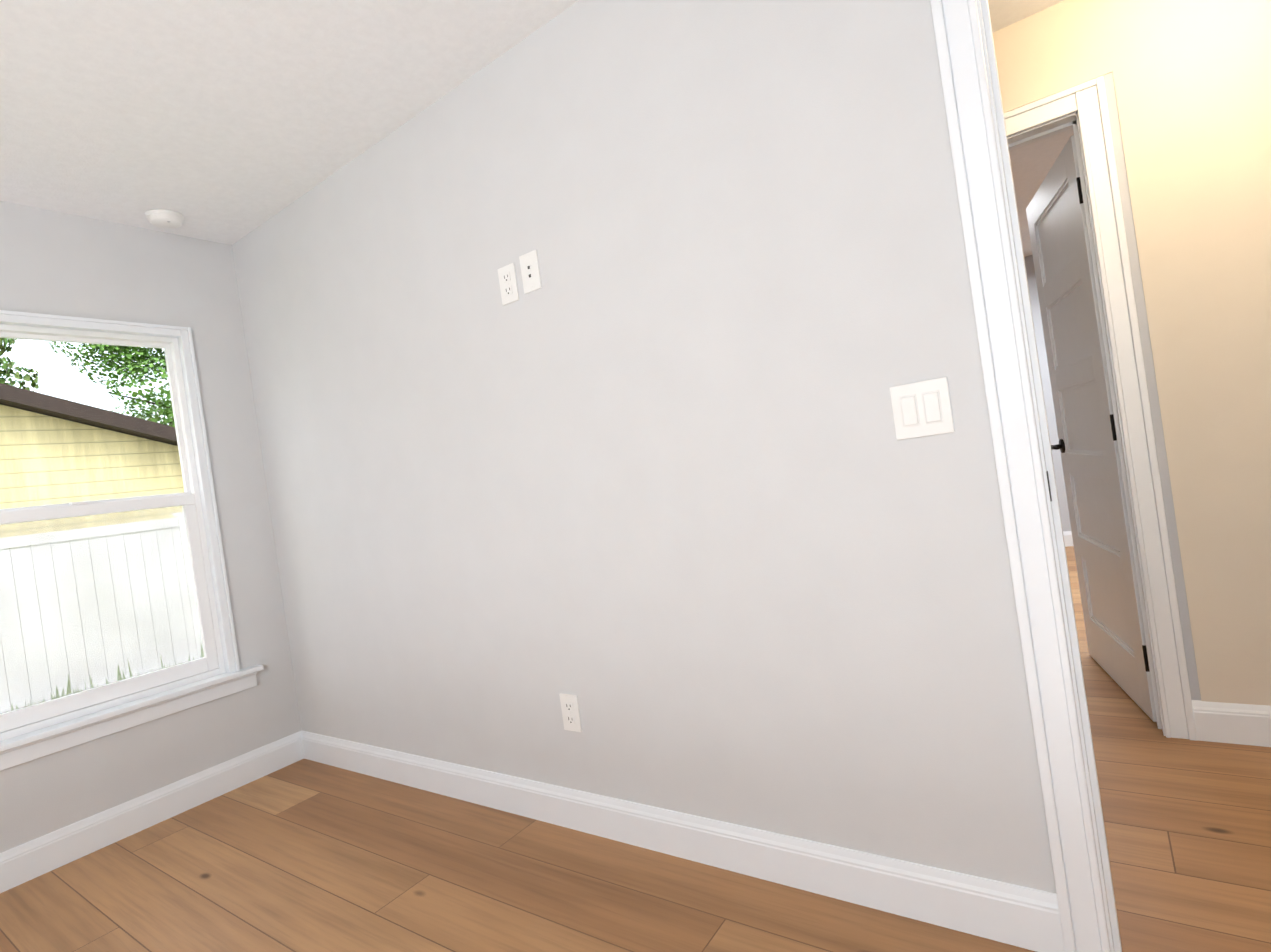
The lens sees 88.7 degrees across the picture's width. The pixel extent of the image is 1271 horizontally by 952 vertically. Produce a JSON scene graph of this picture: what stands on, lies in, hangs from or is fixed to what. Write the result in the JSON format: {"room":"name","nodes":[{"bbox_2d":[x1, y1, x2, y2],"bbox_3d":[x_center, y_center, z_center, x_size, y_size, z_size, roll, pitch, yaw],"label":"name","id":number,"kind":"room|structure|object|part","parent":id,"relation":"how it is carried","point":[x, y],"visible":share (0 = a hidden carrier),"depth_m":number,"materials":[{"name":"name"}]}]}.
{"room":"empty bedroom","nodes":[
{"label":"empty bedroom","id":0,"kind":"room"},
{"bbox_2d":[0,201,301,852],"bbox_3d":[-1.605,0.100,3.387,0.160,2.440,9.400,-8,0,35],"label":"wall","id":1,"kind":"structure","parent":0,"point":[58,263],"depth_m":2.78,"materials":[{"name":"beige paint"}]},
{"bbox_2d":[0,310,263,770],"bbox_3d":[-2.141,0.188,2.524,0.157,1.620,1.070,-8,0,35],"label":"window","id":2,"kind":"structure","parent":1,"relation":"in","point":[33,732],"depth_m":2.69,"materials":[{"name":"white plastic"}]},
{"bbox_2d":[0,506,202,713],"bbox_3d":[-2.154,0.510,2.564,0.001,0.769,0.788,-8,0,35],"label":"screen","id":3,"kind":"object","parent":2,"relation":"attached to","point":[90,599],"depth_m":2.57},
{"bbox_3d":[-2.182,0.143,2.546,0.030,1.373,0.764,-8,0,35],"label":"glass","id":4,"kind":"part","parent":2,"relation":"part of","materials":[{"name":"clear glass"}]},
{"bbox_2d":[0,731,301,892],"bbox_3d":[-2.773,1.440,1.328,0.014,0.126,4.250,-8,0,35],"label":"baseboard","id":5,"kind":"structure","parent":1,"relation":"attached to","point":[20,864],"depth_m":2.52,"materials":[{"name":"white wood"}]},
{"bbox_2d":[0,0,1073,256],"bbox_3d":[0.892,-1.545,1.480,6.775,0.120,9.400,-8,0,35],"label":"ceiling","id":6,"kind":"structure","parent":0,"point":[230,122],"depth_m":2.02,"materials":[{"name":"white paint"}]},
{"bbox_2d":[145,209,183,228],"bbox_3d":[-1.952,-1.063,2.697,0.132,0.036,0.132,-8,0,35],"label":"smoke detector","id":7,"kind":"object","parent":6,"relation":"attached to","point":[165,218],"visible":1,"depth_m":2.67,"materials":[{"name":"white plastic"}]},
{"bbox_2d":[0,546,1270,951],"bbox_3d":[1.253,0.989,1.485,6.775,0.120,9.400,-8,0,35],"label":"floor","id":8,"kind":"structure","parent":0,"point":[306,856],"depth_m":1.85,"materials":[{"name":"brown wood"}]},
{"bbox_2d":[232,0,1056,893],"bbox_3d":[0.932,-0.258,1.243,6.500,2.440,0.115,-8,0,35],"label":"wall","id":9,"kind":"structure","parent":0,"point":[670,500],"depth_m":1.77,"materials":[{"name":"beige paint"}]},
{"bbox_2d":[498,263,518,305],"bbox_3d":[-0.405,-0.609,2.064,0.073,0.118,0.009,-8,0,35],"label":"outlet","id":10,"kind":"object","parent":9,"relation":"attached to","point":[508,283],"visible":1,"depth_m":2.06,"materials":[{"name":"white plastic"}]},
{"bbox_2d":[519,250,541,293],"bbox_3d":[-0.325,-0.630,2.006,0.073,0.118,0.008,-8,0,35],"label":"outlet","id":11,"kind":"object","parent":9,"relation":"attached to","point":[530,271],"visible":1,"depth_m":2.00,"materials":[{"name":"white plastic"}]},
{"bbox_2d":[559,693,581,731],"bbox_3d":[-0.207,0.752,2.063,0.073,0.118,0.009,-8,0,35],"label":"electrical outlet","id":12,"kind":"object","parent":9,"relation":"attached to","point":[570,712],"visible":1,"depth_m":2.06,"materials":[{"name":"white plastic"}]},
{"bbox_2d":[300,730,1064,951],"bbox_3d":[-0.337,1.090,2.186,2.990,0.126,0.014,-8,0,35],"label":"baseboard","id":13,"kind":"structure","parent":9,"relation":"attached to","point":[1014,915],"depth_m":1.72,"materials":[{"name":"white wood"}]},
{"bbox_2d":[889,377,954,439],"bbox_3d":[0.615,-0.144,1.399,0.117,0.118,0.012,-8,0,35],"label":"double light switch","id":14,"kind":"object","parent":9,"relation":"attached to","point":[921,409],"visible":1,"depth_m":1.40,"materials":[{"name":"white plastic"}]},
{"bbox_2d":[930,0,1121,951],"bbox_3d":[1.140,-0.142,1.110,0.928,2.153,0.155,-8,0,35],"label":"door frame","id":15,"kind":"structure","parent":9,"relation":"attached to","point":[1025,468],"depth_m":1.30,"materials":[{"name":"white wood"}]},
{"bbox_2d":[1024,255,1070,530],"bbox_3d":[3.736,-0.666,5.266,6.500,2.440,0.115,-8,0,35],"label":"wall","id":16,"kind":"structure","parent":0,"point":[1047,390],"depth_m":5.41,"materials":[{"name":"paint"}]},
{"bbox_2d":[1063,531,1073,546],"bbox_3d":[3.862,0.485,5.215,6.500,0.126,0.014,-8,0,35],"label":"baseboard","id":17,"kind":"structure","parent":16,"relation":"attached to","point":[1068,540],"depth_m":5.40,"materials":[{"name":"white wood"}]},
{"bbox_2d":[1011,72,1200,700],"bbox_3d":[1.596,-0.354,2.196,6.500,2.440,0.115,-8,0,35],"label":"wall","id":18,"kind":"structure","parent":0,"point":[1152,386],"depth_m":2.09,"materials":[{"name":"paint"}]},
{"bbox_2d":[1026,135,1156,721],"bbox_3d":[1.790,-0.183,2.568,0.049,2.030,0.765,-8,0,21],"label":"room door","id":19,"kind":"structure","parent":18,"relation":"in","point":[1083,409],"depth_m":2.51,"materials":[{"name":"white wood"}]},
{"bbox_2d":[1051,439,1064,452],"bbox_3d":[1.898,-0.134,2.844,0.144,0.062,0.182,-8,0,21],"label":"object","id":20,"kind":"structure","parent":19,"relation":"attached to","point":[1061,445],"depth_m":2.85,"materials":[{"name":"black metal"}]},
{"bbox_3d":[1.658,-0.179,2.230,0.049,1.716,0.040,-8,0,21],"label":"far room door hinges","id":21,"kind":"part","parent":19,"relation":"part of","materials":[{"name":"black metal"}]},
{"bbox_2d":[1004,76,1196,740],"bbox_3d":[1.316,-0.170,2.409,0.928,2.153,0.155,-8,0,35],"label":"door frame","id":22,"kind":"structure","parent":18,"relation":"attached to","point":[1081,110],"depth_m":2.12,"materials":[{"name":"white wood"}]},
{"bbox_2d":[993,0,1270,705],"bbox_3d":[1.562,-0.349,2.147,6.500,2.440,0.004,-8,0,35],"label":"wall","id":23,"kind":"structure","parent":0,"point":[1192,81],"depth_m":2.00,"materials":[{"name":"paint"}]},
{"bbox_2d":[1192,700,1270,746],"bbox_3d":[3.075,0.606,1.184,3.160,0.126,0.014,-8,0,35],"label":"baseboard","id":24,"kind":"structure","parent":23,"relation":"attached to","point":[1233,723],"depth_m":2.03,"materials":[{"name":"white wood"}]},
{"label":"outside","id":25,"kind":"structure","parent":0,"visible":0},
{"bbox_3d":[-22.986,4.886,24.479,59.839,0.200,90.000,-8,0,35],"label":"grass","id":26,"kind":"structure","parent":25,"visible":0},
{"bbox_2d":[0,338,39,391],"bbox_3d":[-20.549,-1.452,16.957,7.850,11.690,7.794,-8,0,35],"label":"tree","id":27,"kind":"object","parent":26,"relation":"on","point":[6,371],"depth_m":18.46,"materials":[{"name":"green plant"}]},
{"bbox_2d":[0,383,183,537],"bbox_3d":[-12.864,1.128,9.705,9.700,4.440,11.900,-8,0,35],"label":"house","id":28,"kind":"structure","parent":26,"relation":"on","point":[103,446],"depth_m":9.16,"materials":[{"name":"yellow wood"}]},
{"bbox_2d":[0,512,201,712],"bbox_3d":[-4.951,1.308,7.921,0.146,1.855,32.070,-8,0,35],"label":"fence","id":29,"kind":"object","parent":26,"relation":"on","point":[30,593],"depth_m":6.81,"materials":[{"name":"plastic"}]},
{"bbox_2d":[0,646,203,713],"bbox_3d":[-4.309,1.961,8.096,0.558,0.400,28.980,-8,0,35],"label":"grass tufts","id":30,"kind":"object","parent":26,"relation":"on","point":[67,693],"depth_m":6.51,"materials":[{"name":"green plant"}]},
{"bbox_2d":[48,341,174,426],"bbox_3d":[-21.076,-2.138,31.179,10.124,13.141,9.417,-8,0,35],"label":"tree","id":31,"kind":"object","parent":26,"relation":"on","point":[138,357],"depth_m":28.22,"materials":[{"name":"green plant"}]}
]}

